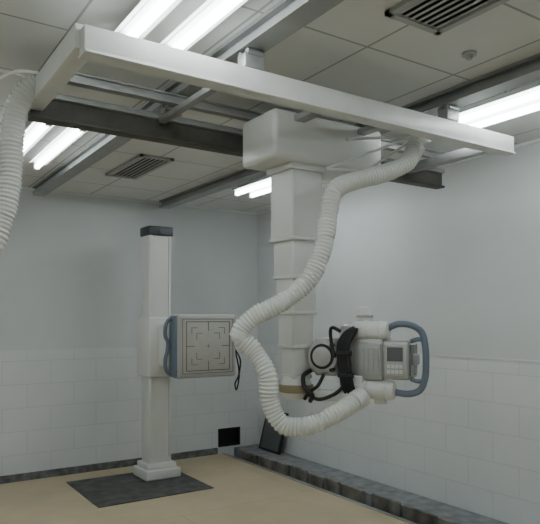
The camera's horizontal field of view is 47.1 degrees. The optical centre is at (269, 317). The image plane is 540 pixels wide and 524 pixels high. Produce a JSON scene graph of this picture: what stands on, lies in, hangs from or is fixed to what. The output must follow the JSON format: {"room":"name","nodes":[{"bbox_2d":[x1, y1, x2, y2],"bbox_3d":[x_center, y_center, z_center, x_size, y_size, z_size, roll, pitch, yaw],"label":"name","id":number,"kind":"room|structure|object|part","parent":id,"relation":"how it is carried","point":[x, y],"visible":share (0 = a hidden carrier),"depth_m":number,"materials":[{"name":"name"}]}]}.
{"room":"radiology room","nodes":[
{"label":"radiology room","id":0,"kind":"room"},
{"bbox_2d":[0,189,257,475],"bbox_3d":[-2.842,0.220,5.723,6.400,2.960,0.100,0,0,-34],"label":"wall","id":1,"kind":"structure","parent":0,"point":[71,265],"depth_m":6.39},
{"bbox_2d":[0,346,137,351],"bbox_3d":[-2.813,0.310,5.679,6.400,0.015,0.006,0,0,-34],"label":"trim","id":2,"kind":"structure","parent":1,"relation":"attached to","point":[134,346],"depth_m":6.20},
{"bbox_2d":[0,448,217,483],"bbox_3d":[-3.040,1.542,5.525,5.850,0.095,0.012,0,0,-34],"label":"baseboard","id":3,"kind":"structure","parent":1,"relation":"attached to","point":[205,452],"depth_m":6.31,"materials":[{"name":"stone"}]},
{"bbox_2d":[21,187,256,214],"bbox_3d":[-2.817,-1.250,5.668,6.380,0.020,0.020,0,0,-34],"label":"trim","id":4,"kind":"structure","parent":1,"relation":"attached to","point":[25,188],"depth_m":6.56,"materials":[{"name":"white metal"}]},
{"bbox_2d":[218,427,239,446],"bbox_3d":[-0.492,1.385,7.255,0.290,0.210,0.070,0,0,-34],"label":"outlet box","id":5,"kind":"object","parent":1,"relation":"attached to","point":[226,436],"visible":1,"depth_m":7.27,"materials":[{"name":"black plastic"}]},
{"bbox_2d":[0,454,409,523],"bbox_3d":[-0.763,1.600,2.116,5.870,0.120,7.970,0,0,-34],"label":"floor","id":6,"kind":"structure","parent":0,"point":[242,492],"depth_m":5.12,"materials":[{"name":"beige laminate"}]},
{"bbox_2d":[66,472,213,507],"bbox_3d":[-1.206,1.536,5.700,1.060,0.008,0.930,0,0,-34],"label":"mounting plate","id":7,"kind":"object","parent":6,"relation":"on","point":[112,490],"visible":0.82,"depth_m":5.59,"materials":[{"name":"metal"}]},
{"bbox_2d":[133,225,240,481],"bbox_3d":[-0.780,0.326,6.035,0.899,2.412,0.684,0,0,-34],"label":"stand","id":8,"kind":"object","parent":7,"relation":"on","point":[178,346],"visible":1,"depth_m":5.90,"materials":[{"name":"white metal"}]},
{"bbox_3d":[-0.902,0.260,5.664,0.131,0.560,0.107,0,0,7],"label":"patient handle","id":9,"kind":"part","parent":8,"relation":"part of","materials":[{"name":"blue plastic"}]},
{"bbox_2d":[0,0,539,212],"bbox_3d":[-0.576,-1.310,2.313,6.600,0.100,8.290,0,0,-34],"label":"ceiling","id":10,"kind":"structure","parent":0,"point":[353,48],"depth_m":3.08,"materials":[{"name":"tile"}]},
{"bbox_2d":[0,69,38,253],"bbox_3d":[-1.591,-0.665,2.785,1.096,1.167,0.201,0,0,-11],"label":"hose","id":11,"kind":"object","parent":10,"relation":"hanging from","point":[21,99],"visible":0.98,"depth_m":2.82,"materials":[{"name":"white plastic"}]},
{"bbox_2d":[23,122,86,169],"bbox_3d":[-1.600,-1.217,4.351,0.341,0.084,1.280,0,0,-34],"label":"fluorescent light fixture","id":12,"kind":"object","parent":10,"relation":"attached to","point":[35,131],"visible":0.45,"depth_m":4.22,"materials":[{"name":"white plastic"}]},
{"bbox_2d":[106,153,173,179],"bbox_3d":[-1.096,-1.250,5.155,0.280,0.019,0.800,0,0,-34],"label":"ceiling air vent","id":13,"kind":"object","parent":10,"relation":"in","point":[141,165],"depth_m":5.11,"materials":[{"name":"grey metal"}]},
{"bbox_2d":[113,0,247,50],"bbox_3d":[-0.200,-1.217,2.244,0.341,0.084,1.300,0,0,-34],"label":"fluorescent light fixture","id":14,"kind":"object","parent":10,"relation":"attached to","point":[147,14],"visible":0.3,"depth_m":2.52,"materials":[{"name":"white plastic"}]},
{"bbox_2d":[33,0,343,195],"bbox_3d":[-0.026,-1.220,2.660,0.110,0.079,7.960,0,0,-34],"label":"rail","id":15,"kind":"object","parent":10,"relation":"attached to","point":[285,18],"depth_m":2.76,"materials":[{"name":"grey metal"}]},
{"bbox_2d":[28,23,514,436],"bbox_3d":[0.295,-0.279,3.477,2.980,1.799,0.994,0,0,-34],"label":"machine","id":16,"kind":"object","parent":15,"relation":"hanging from","point":[300,151],"depth_m":3.31,"materials":[{"name":"white metal"}]},
{"bbox_2d":[231,176,270,197],"bbox_3d":[0.085,-1.217,5.519,0.301,0.084,1.300,0,0,-34],"label":"fluorescent light fixture","id":17,"kind":"object","parent":10,"relation":"attached to","point":[260,186],"visible":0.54,"depth_m":5.80,"materials":[{"name":"white plastic"}]},
{"bbox_2d":[159,53,539,208],"bbox_3d":[1.056,-1.220,3.379,0.110,0.079,7.960,0,0,-34],"label":"rail","id":18,"kind":"object","parent":10,"relation":"attached to","point":[527,70],"depth_m":3.39,"materials":[{"name":"grey metal"}]},
{"bbox_2d":[384,0,509,35],"bbox_3d":[0.772,-1.250,2.380,0.320,0.019,0.610,0,0,-34],"label":"ceiling air vent","id":19,"kind":"object","parent":10,"relation":"in","point":[436,17],"depth_m":2.53,"materials":[{"name":"grey metal"}]},
{"bbox_2d":[462,50,476,59],"bbox_3d":[0.948,-1.245,2.947,0.070,0.029,0.070,0,0,-34],"label":"sprinkler","id":20,"kind":"object","parent":10,"relation":"attached to","point":[469,54],"depth_m":2.93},
{"bbox_2d":[436,81,539,127],"bbox_3d":[1.441,-1.217,3.478,0.301,0.084,1.300,0,0,-34],"label":"fluorescent light fixture","id":21,"kind":"object","parent":10,"relation":"attached to","point":[523,100],"visible":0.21,"depth_m":3.57,"materials":[{"name":"white plastic"}]},
{"bbox_2d":[258,142,539,523],"bbox_3d":[2.103,0.220,4.153,0.100,2.960,8.190,0,0,-34],"label":"wall","id":22,"kind":"structure","parent":0,"point":[459,261],"depth_m":5.04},
{"bbox_2d":[257,138,539,214],"bbox_3d":[2.081,-1.250,4.078,0.020,0.020,8.090,0,0,-34],"label":"trim","id":23,"kind":"structure","parent":22,"relation":"attached to","point":[535,140],"depth_m":4.76,"materials":[{"name":"white metal"}]},
{"bbox_2d":[261,343,539,362],"bbox_3d":[2.088,0.310,4.079,0.006,0.015,8.084,0,0,-34],"label":"trim","id":24,"kind":"structure","parent":22,"relation":"attached to","point":[499,359],"depth_m":4.78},
{"bbox_3d":[-0.576,1.645,2.313,6.400,0.110,8.090,0,0,-34],"label":"floor","id":25,"kind":"structure","parent":0,"visible":0},
{"bbox_2d":[222,453,416,523],"bbox_3d":[1.668,1.581,3.738,0.036,0.095,7.960,0,0,-34],"label":"trench edge angle","id":26,"kind":"object","parent":25,"relation":"on","point":[267,469],"visible":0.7,"depth_m":5.46,"materials":[{"name":"grey metal"}]},
{"bbox_2d":[241,450,459,523],"bbox_3d":[1.187,1.556,4.781,0.036,0.147,5.451,0,0,-34],"label":"bricks","id":27,"kind":"object","parent":25,"relation":"on","point":[391,506],"visible":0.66,"depth_m":5.47},
{"bbox_2d":[234,444,508,523],"bbox_3d":[1.942,1.570,3.985,0.325,0.120,8.050,0,0,-34],"label":"kerb","id":28,"kind":"object","parent":25,"relation":"on","point":[450,512],"visible":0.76,"depth_m":5.46,"materials":[{"name":"grey stone"}]},
{"bbox_2d":[259,413,288,454],"bbox_3d":[0.038,1.282,7.025,0.145,0.450,0.404,0,0,-34],"label":"leaning board","id":29,"kind":"object","parent":28,"relation":"on","point":[271,440],"visible":0.69,"depth_m":7.01,"materials":[{"name":"grey plastic"}]}
]}

